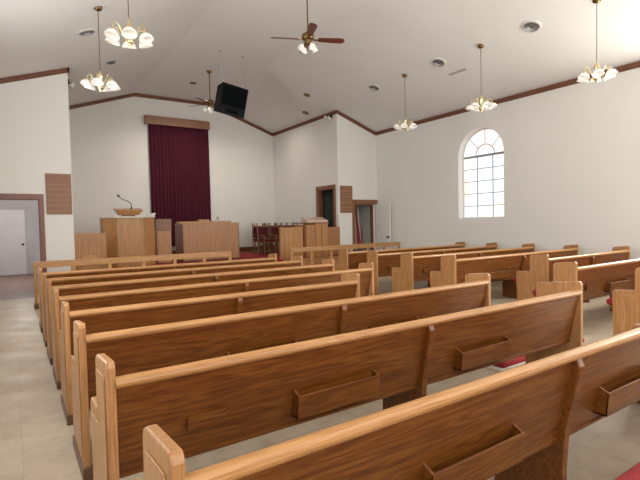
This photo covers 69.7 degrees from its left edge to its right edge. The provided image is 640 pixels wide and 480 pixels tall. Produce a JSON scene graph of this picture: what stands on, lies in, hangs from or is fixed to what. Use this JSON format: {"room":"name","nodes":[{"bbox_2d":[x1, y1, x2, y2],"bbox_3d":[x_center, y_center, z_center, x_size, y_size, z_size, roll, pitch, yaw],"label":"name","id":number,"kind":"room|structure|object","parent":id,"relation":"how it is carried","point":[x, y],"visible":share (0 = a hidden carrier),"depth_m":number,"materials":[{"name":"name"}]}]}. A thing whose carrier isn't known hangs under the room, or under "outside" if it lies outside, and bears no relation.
{"room":"house of worship","nodes":[
{"label":"house of worship","id":0,"kind":"room"},
{"bbox_2d":[0,200,39,275],"bbox_3d":[-10.014,-0.207,15.137,1.805,2.700,0.100,-3,3,-34],"label":"wall","id":1,"kind":"structure","parent":0,"point":[32,205],"depth_m":15.35,"materials":[{"name":"paint"}]},
{"bbox_2d":[0,210,26,275],"bbox_3d":[-10.072,0.078,14.905,0.910,2.130,0.132,-3,3,-34],"label":"door","id":2,"kind":"structure","parent":1,"relation":"in","point":[13,256],"depth_m":14.98,"materials":[{"name":"paint"}]},
{"bbox_2d":[0,207,30,273],"bbox_3d":[-10.108,0.030,15.001,1.060,2.240,0.030,-3,3,-34],"label":"trim","id":3,"kind":"structure","parent":1,"relation":"attached to","point":[26,209],"depth_m":15.25,"materials":[{"name":"paint"}]},
{"bbox_2d":[0,73,106,271],"bbox_3d":[-5.979,-1.268,10.021,2.310,5.028,0.150,-3,3,-34],"label":"wall","id":4,"kind":"structure","parent":0,"point":[34,113],"depth_m":9.92,"materials":[{"name":"paint"}]},
{"bbox_2d":[0,193,46,272],"bbox_3d":[-6.420,0.147,9.743,1.040,2.240,0.175,-3,3,-34],"label":"trim","id":5,"kind":"structure","parent":4,"relation":"attached to","point":[40,197],"depth_m":9.90,"materials":[{"name":"brown wood"}]},
{"bbox_2d":[0,67,68,83],"bbox_3d":[-6.231,-3.430,9.691,1.690,0.688,0.035,-3,3,-34],"label":"trim","id":6,"kind":"structure","parent":4,"relation":"attached to","point":[63,70],"depth_m":9.77,"materials":[{"name":"brown wood"}]},
{"bbox_2d":[45,173,71,214],"bbox_3d":[-5.727,-1.006,10.085,0.490,0.890,0.034,-3,3,-34],"label":"board","id":7,"kind":"object","parent":4,"relation":"attached to","point":[58,186],"visible":1,"depth_m":10.07,"materials":[{"name":"brown wood"}]},
{"bbox_2d":[69,96,274,250],"bbox_3d":[-4.865,-1.903,15.807,7.625,5.820,0.150,-3,3,-34],"label":"wall","id":8,"kind":"structure","parent":0,"point":[109,141],"depth_m":15.08,"materials":[{"name":"paint"}]},
{"bbox_2d":[69,93,271,135],"bbox_3d":[-4.879,-4.331,15.630,7.290,0.945,0.035,-3,3,-34],"label":"trim","id":9,"kind":"structure","parent":8,"relation":"attached to","point":[131,94],"depth_m":15.15,"materials":[{"name":"brown wood"}]},
{"bbox_2d":[144,115,209,129],"bbox_3d":[-4.816,-3.967,15.587,2.170,0.280,0.190,-3,3,-34],"label":"curtain valance","id":10,"kind":"object","parent":8,"relation":"attached to","point":[148,119],"visible":1,"depth_m":15.47,"materials":[{"name":"brown wood"}]},
{"bbox_2d":[148,124,210,245],"bbox_3d":[-4.740,-1.867,15.710,2.052,4.150,0.085,-3,3,-34],"label":"stage curtain","id":11,"kind":"object","parent":10,"relation":"hanging from","point":[178,156],"visible":0.71,"depth_m":15.65,"materials":[{"name":"red fabric"}]},
{"bbox_2d":[172,246,274,253],"bbox_3d":[-4.516,0.416,15.985,6.725,0.160,0.030,-3,3,-34],"label":"baseboard","id":12,"kind":"structure","parent":8,"relation":"attached to","point":[240,248],"depth_m":17.18,"materials":[{"name":"brown wood"}]},
{"bbox_2d":[114,251,338,267],"bbox_3d":[-3.237,0.809,13.558,7.325,0.500,3.800,-3,3,-34],"label":"floor","id":13,"kind":"structure","parent":0,"point":[249,255],"depth_m":13.46,"materials":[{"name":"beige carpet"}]},
{"bbox_2d":[98,213,155,267],"bbox_3d":[-4.881,-0.017,11.795,1.328,1.350,0.730,-3,3,-34],"label":"pulpit","id":14,"kind":"object","parent":13,"relation":"on","point":[126,236],"visible":0.91,"depth_m":11.50,"materials":[{"name":"brown wood"}]},
{"bbox_2d":[113,208,142,215],"bbox_3d":[-4.866,-0.706,11.681,0.674,0.209,0.367,-3,3,-34],"label":"lectern","id":15,"kind":"object","parent":14,"relation":"on","point":[120,211],"visible":0.96,"depth_m":11.58,"materials":[{"name":"brown wood"}]},
{"bbox_2d":[154,219,171,262],"bbox_3d":[-4.347,0.019,12.674,0.410,1.190,0.425,-3,3,-34],"label":"base cabinet","id":16,"kind":"object","parent":13,"relation":"on","point":[162,228],"visible":0.73,"depth_m":12.49,"materials":[{"name":"brown wood"}]},
{"bbox_2d":[174,221,239,261],"bbox_3d":[-3.276,0.007,13.408,1.685,1.115,0.755,-3,3,-34],"label":"desk","id":17,"kind":"object","parent":13,"relation":"on","point":[190,236],"visible":0.9,"depth_m":13.08,"materials":[{"name":"brown wood"}]},
{"bbox_2d":[252,223,269,254],"bbox_3d":[-1.953,-0.051,15.256,0.432,1.037,0.526,-3,3,-34],"label":"chair","id":18,"kind":"object","parent":13,"relation":"on","point":[254,228],"visible":0.48,"depth_m":15.31,"materials":[{"name":"brown wood"}]},
{"bbox_2d":[254,223,267,252],"bbox_3d":[-2.013,-0.081,16.118,0.432,1.037,0.526,-3,3,-34],"label":"chair","id":19,"kind":"object","parent":13,"relation":"on","point":[254,223],"visible":0.23,"depth_m":15.95,"materials":[{"name":"brown wood"}]},
{"bbox_2d":[257,223,275,255],"bbox_3d":[-1.694,-0.029,14.527,0.432,1.037,0.526,-3,3,-34],"label":"chair","id":20,"kind":"object","parent":13,"relation":"on","point":[262,231],"visible":0.98,"depth_m":14.59,"materials":[{"name":"red fabric"}]},
{"bbox_2d":[259,239,274,241],"bbox_3d":[-1.680,0.010,14.510,0.360,0.080,0.420,-3,3,-34],"label":"seat cushion","id":21,"kind":"object","parent":20,"relation":"on","point":[260,240],"depth_m":14.36,"materials":[{"name":"red fabric"}]},
{"bbox_2d":[264,223,278,252],"bbox_3d":[-1.579,-0.068,15.506,0.432,1.037,0.526,-3,3,-34],"label":"chair","id":22,"kind":"object","parent":13,"relation":"on","point":[264,223],"visible":0.22,"depth_m":15.56,"materials":[{"name":"brown wood"}]},
{"bbox_2d":[269,223,280,254],"bbox_3d":[-1.320,-0.046,14.777,0.432,1.037,0.526,-3,3,-34],"label":"chair","id":23,"kind":"object","parent":13,"relation":"on","point":[274,230],"visible":0.53,"depth_m":14.86,"materials":[{"name":"brown wood"}]},
{"bbox_2d":[281,223,292,227],"bbox_3d":[-0.946,-0.063,15.027,0.432,1.037,0.526,-3,3,-34],"label":"chair","id":24,"kind":"object","parent":13,"relation":"on","point":[291,225],"visible":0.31,"depth_m":15.17,"materials":[{"name":"brown wood"}]},
{"bbox_2d":[278,227,302,258],"bbox_3d":[-0.820,0.082,13.101,0.760,0.885,0.110,-3,3,-34],"label":"screen","id":25,"kind":"object","parent":13,"relation":"on","point":[289,237],"visible":0.93,"depth_m":13.02,"materials":[{"name":"brown wood"}]},
{"bbox_2d":[283,256,338,265],"bbox_3d":[-0.075,0.749,13.375,2.270,0.500,0.020,-3,3,-34],"label":"trim","id":26,"kind":"structure","parent":13,"relation":"attached to","point":[316,260],"depth_m":13.34,"materials":[{"name":"brown wood"}]},
{"bbox_2d":[295,217,328,256],"bbox_3d":[-0.242,-0.097,13.737,0.780,1.169,0.680,-3,3,-34],"label":"organ console","id":27,"kind":"object","parent":13,"relation":"on","point":[315,229],"visible":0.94,"depth_m":13.46,"materials":[{"name":"brown wood"}]},
{"bbox_2d":[328,227,339,254],"bbox_3d":[0.342,0.029,14.178,0.630,0.860,0.080,-3,3,-34],"label":"wall","id":28,"kind":"structure","parent":13,"relation":"on","point":[333,232],"depth_m":14.19,"materials":[{"name":"brown wood"}]},
{"bbox_2d":[240,250,267,252],"bbox_3d":[-4.530,0.760,15.490,7.325,0.510,0.850,-3,3,-34],"label":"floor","id":29,"kind":"structure","parent":0,"point":[254,250],"depth_m":16.69,"materials":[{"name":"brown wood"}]},
{"bbox_2d":[273,115,334,248],"bbox_3d":[-0.583,-1.580,16.153,0.150,4.968,4.050,-3,3,-34],"label":"wall","id":30,"kind":"structure","parent":0,"point":[303,156],"depth_m":16.04,"materials":[{"name":"paint"}]},
{"bbox_2d":[272,110,336,135],"bbox_3d":[-0.650,-3.999,15.920,0.035,0.105,4.200,-3,3,-34],"label":"trim","id":31,"kind":"structure","parent":30,"relation":"attached to","point":[334,111],"depth_m":15.69,"materials":[{"name":"brown wood"}]},
{"bbox_2d":[316,184,335,226],"bbox_3d":[0.255,-0.662,14.935,0.180,2.190,1.100,-3,3,-34],"label":"trim","id":32,"kind":"structure","parent":30,"relation":"attached to","point":[319,197],"depth_m":15.11,"materials":[{"name":"brown wood"}]},
{"bbox_2d":[322,190,333,226],"bbox_3d":[0.373,-0.633,15.022,0.070,2.080,0.948,-3,3,-34],"label":"doorway","id":33,"kind":"object","parent":30,"relation":"hanging from","point":[327,195],"visible":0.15,"depth_m":15.09,"materials":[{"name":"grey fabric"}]},
{"bbox_2d":[324,115,332,120],"bbox_3d":[0.253,-3.828,14.452,0.179,0.203,0.307,-3,3,-34],"label":"floodlight","id":34,"kind":"object","parent":30,"relation":"attached to","point":[329,117],"visible":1,"depth_m":14.40,"materials":[{"name":"white metal"}]},
{"bbox_2d":[0,0,639,132],"bbox_3d":[0.096,-3.964,8.157,11.140,1.644,18.400,-3,3,-34],"label":"ceiling","id":35,"kind":"structure","parent":0,"point":[385,40],"depth_m":9.94,"materials":[{"name":"paint"}]},
{"bbox_2d":[77,28,96,35],"bbox_3d":[-4.264,-3.797,8.409,0.324,0.124,0.340,-3,3,-34],"label":"ceiling vent","id":36,"kind":"object","parent":35,"relation":"in","point":[86,32],"visible":1,"depth_m":8.37,"materials":[{"name":"white metal"}]},
{"bbox_2d":[94,6,101,34],"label":"chandelier","id":37,"kind":"object","parent":35,"relation":"hanging from","point":[98,8],"depth_m":7.50,"materials":[{"name":"gold metal"}]},
{"bbox_2d":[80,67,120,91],"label":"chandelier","id":38,"kind":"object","parent":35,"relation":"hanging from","point":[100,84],"depth_m":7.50,"materials":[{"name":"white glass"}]},
{"bbox_2d":[106,60,115,64],"bbox_3d":[-4.870,-4.140,10.715,0.230,0.097,0.240,-3,3,-34],"label":"ceiling vent","id":39,"kind":"object","parent":35,"relation":"in","point":[111,61],"visible":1,"depth_m":10.68,"materials":[{"name":"grey metal"}]},
{"bbox_2d":[104,0,153,48],"bbox_3d":[-2.380,-3.078,5.690,0.572,1.390,0.631,0,3,38],"label":"chandelier","id":40,"kind":"object","parent":35,"relation":"hanging from","point":[112,36],"visible":1,"depth_m":5.66,"materials":[{"name":"white glass"}]},
{"bbox_2d":[194,70,214,112],"bbox_3d":[-3.099,-4.179,12.922,1.038,1.172,1.038,-2,2,-30],"label":"ceiling fan","id":41,"kind":"object","parent":35,"relation":"hanging from","point":[209,102],"visible":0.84,"depth_m":12.88,"materials":[{"name":"gold metal"}]},
{"bbox_2d":[214,50,247,118],"bbox_3d":[-2.278,-3.890,11.641,0.821,1.649,0.595,-3,3,-34],"label":"loudspeaker","id":42,"kind":"object","parent":35,"relation":"hanging from","point":[231,100],"visible":1,"depth_m":11.44,"materials":[{"name":"black plastic"}]},
{"bbox_2d":[221,84,246,110],"bbox_3d":[-2.130,-3.537,11.437,0.678,0.594,0.077,-3,3,-34],"label":"grille","id":43,"kind":"object","parent":42,"relation":"attached to","point":[233,98],"depth_m":11.41,"materials":[{"name":"black fabric"}]},
{"bbox_2d":[270,0,343,53],"bbox_3d":[-0.232,-4.093,8.585,1.038,1.142,1.038,0,3,35],"label":"ceiling fan","id":44,"kind":"object","parent":35,"relation":"hanging from","point":[307,37],"visible":1,"depth_m":8.55,"materials":[{"name":"brown wood"}]},
{"bbox_2d":[368,84,379,90],"bbox_3d":[1.444,-4.061,12.271,0.324,0.124,0.340,-3,3,-34],"label":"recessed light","id":45,"kind":"object","parent":35,"relation":"in","point":[373,87],"visible":1,"depth_m":12.24,"materials":[{"name":"white metal"}]},
{"bbox_2d":[393,74,416,130],"bbox_3d":[2.096,-3.375,11.327,0.572,1.390,0.631,0,2,19],"label":"chandelier","id":46,"kind":"object","parent":35,"relation":"hanging from","point":[404,125],"visible":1,"depth_m":11.26,"materials":[{"name":"white glass"}]},
{"bbox_2d":[430,58,446,66],"bbox_3d":[2.684,-4.019,10.418,0.343,0.130,0.360,-3,3,-34],"label":"recessed light","id":47,"kind":"object","parent":35,"relation":"in","point":[437,62],"visible":1,"depth_m":10.40,"materials":[{"name":"white metal"}]},
{"bbox_2d":[448,68,465,75],"bbox_3d":[3.162,-3.869,10.597,0.068,0.030,0.480,-3,3,-34],"label":"ceiling vent","id":48,"kind":"object","parent":35,"relation":"in","point":[464,69],"visible":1,"depth_m":10.59,"materials":[{"name":"grey metal"}]},
{"bbox_2d":[477,44,483,55],"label":"chandelier","id":49,"kind":"object","parent":35,"relation":"hanging from","point":[479,46],"depth_m":9.45,"materials":[{"name":"gold metal"}]},
{"bbox_2d":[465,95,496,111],"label":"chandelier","id":50,"kind":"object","parent":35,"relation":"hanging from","point":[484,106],"depth_m":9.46,"materials":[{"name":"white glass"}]},
{"bbox_2d":[521,20,541,32],"bbox_3d":[3.939,-3.974,8.563,0.352,0.133,0.370,-3,3,-34],"label":"recessed light","id":51,"kind":"object","parent":35,"relation":"in","point":[529,26],"visible":1,"depth_m":8.54,"materials":[{"name":"white metal"}]},
{"bbox_2d":[577,0,617,82],"bbox_3d":[4.582,-3.295,7.613,0.572,1.380,0.631,0,2,26],"label":"chandelier","id":52,"kind":"object","parent":35,"relation":"hanging from","point":[583,77],"visible":1,"depth_m":7.59,"materials":[{"name":"white glass"}]},
{"bbox_2d":[0,273,639,479],"bbox_3d":[-0.434,1.208,9.306,11.140,0.100,20.700,-3,3,-34],"label":"floor","id":53,"kind":"structure","parent":0,"point":[36,439],"depth_m":3.50,"materials":[{"name":"tile"}]},
{"bbox_2d":[81,255,99,269],"bbox_3d":[-4.860,0.774,9.703,0.400,0.926,0.400,-3,3,-34],"label":"chair","id":54,"kind":"object","parent":53,"relation":"on","point":[83,267],"visible":0.16,"depth_m":9.52,"materials":[{"name":"brown wood"}]},
{"bbox_2d":[33,251,231,308],"bbox_3d":[-3.731,0.774,9.736,3.977,0.875,0.310,-3,3,-34],"label":"rail","id":55,"kind":"object","parent":53,"relation":"on","point":[61,263],"visible":0.66,"depth_m":9.40,"materials":[{"name":"brown wood"}]},
{"bbox_2d":[38,253,276,332],"bbox_3d":[-2.576,0.788,7.912,3.866,0.932,0.655,-3,3,-34],"label":"pew","id":56,"kind":"object","parent":53,"relation":"on","point":[271,257],"visible":0.27,"depth_m":7.31,"materials":[{"name":"brown wood"}]},
{"bbox_2d":[42,256,302,346],"bbox_3d":[-2.056,0.806,7.133,3.866,0.932,0.655,-3,3,-34],"label":"pew","id":57,"kind":"object","parent":53,"relation":"on","point":[296,260],"visible":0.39,"depth_m":6.53,"materials":[{"name":"brown wood"}]},
{"bbox_2d":[46,259,334,364],"bbox_3d":[-1.535,0.824,6.355,3.866,0.932,0.655,-3,3,-34],"label":"pew","id":58,"kind":"object","parent":53,"relation":"on","point":[327,264],"visible":0.28,"depth_m":5.71,"materials":[{"name":"brown wood"}]},
{"bbox_2d":[59,273,359,425],"bbox_3d":[-0.907,0.879,4.521,2.868,0.932,0.655,-3,3,-34],"label":"pew","id":59,"kind":"object","parent":53,"relation":"on","point":[106,319],"visible":0.4,"depth_m":3.97,"materials":[{"name":"brown wood"}]},
{"bbox_2d":[51,262,373,389],"bbox_3d":[-1.014,0.842,5.577,3.866,0.932,0.655,-3,3,-34],"label":"pew","id":60,"kind":"object","parent":53,"relation":"on","point":[366,270],"visible":0.3,"depth_m":4.93,"materials":[{"name":"brown wood"}]},
{"bbox_2d":[71,273,490,479],"bbox_3d":[0.028,0.878,4.020,3.866,0.932,0.655,-3,3,-34],"label":"pew","id":61,"kind":"object","parent":53,"relation":"on","point":[140,349],"visible":0.58,"depth_m":3.26,"materials":[{"name":"brown wood"}]},
{"bbox_2d":[90,281,582,479],"bbox_3d":[0.549,0.895,3.242,3.866,0.932,0.655,-3,3,-34],"label":"pew","id":62,"kind":"object","parent":53,"relation":"on","point":[203,406],"visible":0.92,"depth_m":2.50,"materials":[{"name":"brown wood"}]},
{"bbox_2d":[488,338,583,369],"bbox_3d":[2.395,1.218,5.055,1.600,0.075,0.210,-3,3,-34],"label":"pad","id":63,"kind":"object","parent":62,"relation":"on","point":[520,360],"visible":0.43,"depth_m":4.62,"materials":[{"name":"red fabric"}]},
{"bbox_2d":[290,242,400,264],"bbox_3d":[0.833,0.564,12.787,3.810,0.875,0.050,-3,3,-34],"label":"rail","id":64,"kind":"object","parent":53,"relation":"on","point":[387,244],"visible":0.44,"depth_m":12.48,"materials":[{"name":"brown wood"}]},
{"bbox_2d":[135,324,639,479],"bbox_3d":[1.070,0.913,2.464,3.866,0.932,0.655,-3,3,-34],"label":"pew","id":65,"kind":"object","parent":53,"relation":"on","point":[517,423],"visible":1,"depth_m":1.81,"materials":[{"name":"brown wood"}]},
{"bbox_2d":[334,242,464,270],"bbox_3d":[2.007,0.572,11.133,3.866,0.932,0.655,-3,3,-34],"label":"pew","id":66,"kind":"object","parent":53,"relation":"on","point":[347,260],"visible":0.23,"depth_m":10.08,"materials":[{"name":"brown wood"}]},
{"bbox_2d":[367,242,497,294],"bbox_3d":[2.540,0.590,10.337,3.866,0.932,0.655,-3,3,-34],"label":"pew","id":67,"kind":"object","parent":53,"relation":"on","point":[383,263],"visible":0.34,"depth_m":9.29,"materials":[{"name":"brown wood"}]},
{"bbox_2d":[391,243,534,292],"bbox_3d":[3.073,0.608,9.540,3.866,0.932,0.655,-3,3,-34],"label":"pew","id":68,"kind":"object","parent":53,"relation":"on","point":[412,269],"visible":0.35,"depth_m":8.50,"materials":[{"name":"brown wood"}]},
{"bbox_2d":[428,244,578,297],"bbox_3d":[3.606,0.626,8.744,3.866,0.932,0.655,-3,3,-34],"label":"pew","id":69,"kind":"object","parent":53,"relation":"on","point":[503,268],"visible":0.47,"depth_m":8.04,"materials":[{"name":"brown wood"}]},
{"bbox_2d":[513,246,629,302],"bbox_3d":[4.562,0.625,8.230,2.848,0.932,0.655,-3,3,-34],"label":"pew","id":70,"kind":"object","parent":53,"relation":"on","point":[541,265],"visible":0.28,"depth_m":7.52,"materials":[{"name":"brown wood"}]},
{"bbox_2d":[532,259,639,310],"bbox_3d":[4.673,0.663,7.151,3.866,0.932,0.655,-3,3,-34],"label":"pew","id":71,"kind":"object","parent":53,"relation":"on","point":[598,280],"visible":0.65,"depth_m":6.24,"materials":[{"name":"brown wood"}]},
{"bbox_2d":[606,267,639,335],"bbox_3d":[5.206,0.681,6.354,3.866,0.932,0.655,-3,3,-34],"label":"pew","id":72,"kind":"object","parent":53,"relation":"on","point":[625,304],"visible":0.85,"depth_m":5.35,"materials":[{"name":"brown wood"}]},
{"bbox_2d":[606,298,612,305],"bbox_3d":[5.167,0.681,6.416,3.734,0.094,0.509,-3,3,-34],"label":"seat cushion","id":73,"kind":"object","parent":72,"relation":"on","point":[609,301],"depth_m":5.55,"materials":[{"name":"red fabric"}]},
{"bbox_2d":[334,114,376,251],"bbox_3d":[1.171,-1.567,14.800,1.560,4.968,0.150,-3,3,-34],"label":"wall","id":74,"kind":"structure","parent":0,"point":[354,146],"depth_m":14.61,"materials":[{"name":"paint"}]},
{"bbox_2d":[340,186,352,212],"bbox_3d":[0.831,-1.278,14.468,0.475,0.850,0.034,-3,3,-34],"label":"board","id":75,"kind":"object","parent":74,"relation":"attached to","point":[346,206],"visible":1,"depth_m":14.45,"materials":[{"name":"brown wood"}]},
{"bbox_2d":[337,110,374,134],"bbox_3d":[1.162,-3.727,14.633,1.525,0.631,0.035,-3,3,-34],"label":"trim","id":76,"kind":"structure","parent":74,"relation":"attached to","point":[338,112],"depth_m":14.59,"materials":[{"name":"brown wood"}]},
{"bbox_2d":[352,200,377,251],"bbox_3d":[1.435,-0.199,14.974,1.028,2.210,0.205,-3,3,-34],"label":"trim","id":77,"kind":"structure","parent":74,"relation":"attached to","point":[354,202],"depth_m":14.88,"materials":[{"name":"brown wood"}]},
{"bbox_2d":[357,67,639,259],"bbox_3d":[5.256,-1.219,10.350,0.260,4.430,16.200,-3,3,-34],"label":"wall","id":78,"kind":"structure","parent":0,"point":[572,152],"depth_m":10.51,"materials":[{"name":"paint"}]},
{"bbox_2d":[375,203,390,249],"bbox_3d":[2.013,-0.141,14.815,0.124,2.058,0.695,-3,3,-34],"label":"door","id":79,"kind":"structure","parent":78,"relation":"in","point":[383,211],"depth_m":14.79,"materials":[{"name":"white paint"}]},
{"bbox_2d":[463,128,503,217],"bbox_3d":[4.278,-1.737,11.917,0.045,2.330,1.420,-3,3,-34],"label":"window","id":80,"kind":"structure","parent":78,"relation":"in","point":[483,153],"depth_m":11.96,"materials":[{"name":"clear glass"}]},
{"bbox_2d":[375,61,639,135],"bbox_3d":[5.699,-3.348,9.274,0.035,0.105,14.000,-3,3,-34],"label":"trim","id":81,"kind":"structure","parent":78,"relation":"attached to","point":[636,64],"depth_m":10.69,"materials":[{"name":"brown wood"}]},
{"bbox_2d":[614,462,639,479],"bbox_3d":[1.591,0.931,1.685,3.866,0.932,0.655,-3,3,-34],"label":"seat cushion","id":82,"kind":"object","parent":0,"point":[633,473],"visible":1,"depth_m":1.75,"materials":[{"name":"red fabric"}]},
{"bbox_3d":[0.783,0.937,15.921,1.670,0.098,2.050,-3,3,-34],"label":"floor","id":83,"kind":"structure","parent":0,"visible":0},
{"bbox_2d":[355,205,361,250],"bbox_3d":[1.219,-0.288,15.615,0.451,2.350,0.365,-3,3,-34],"label":"flag","id":84,"kind":"object","parent":83,"relation":"on","point":[358,226],"visible":0.35,"depth_m":15.52,"materials":[{"name":"red fabric"}]},
{"bbox_3d":[-6.794,-1.324,12.001,0.150,5.028,4.050,-3,3,-34],"label":"wall","id":85,"kind":"structure","parent":0,"visible":0},
{"bbox_2d":[68,79,74,88],"bbox_3d":[-5.729,-3.556,10.551,0.179,0.203,0.307,-3,3,-34],"label":"floodlight","id":86,"kind":"object","parent":85,"relation":"attached to","point":[71,85],"visible":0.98,"depth_m":10.47,"materials":[{"name":"white metal"}]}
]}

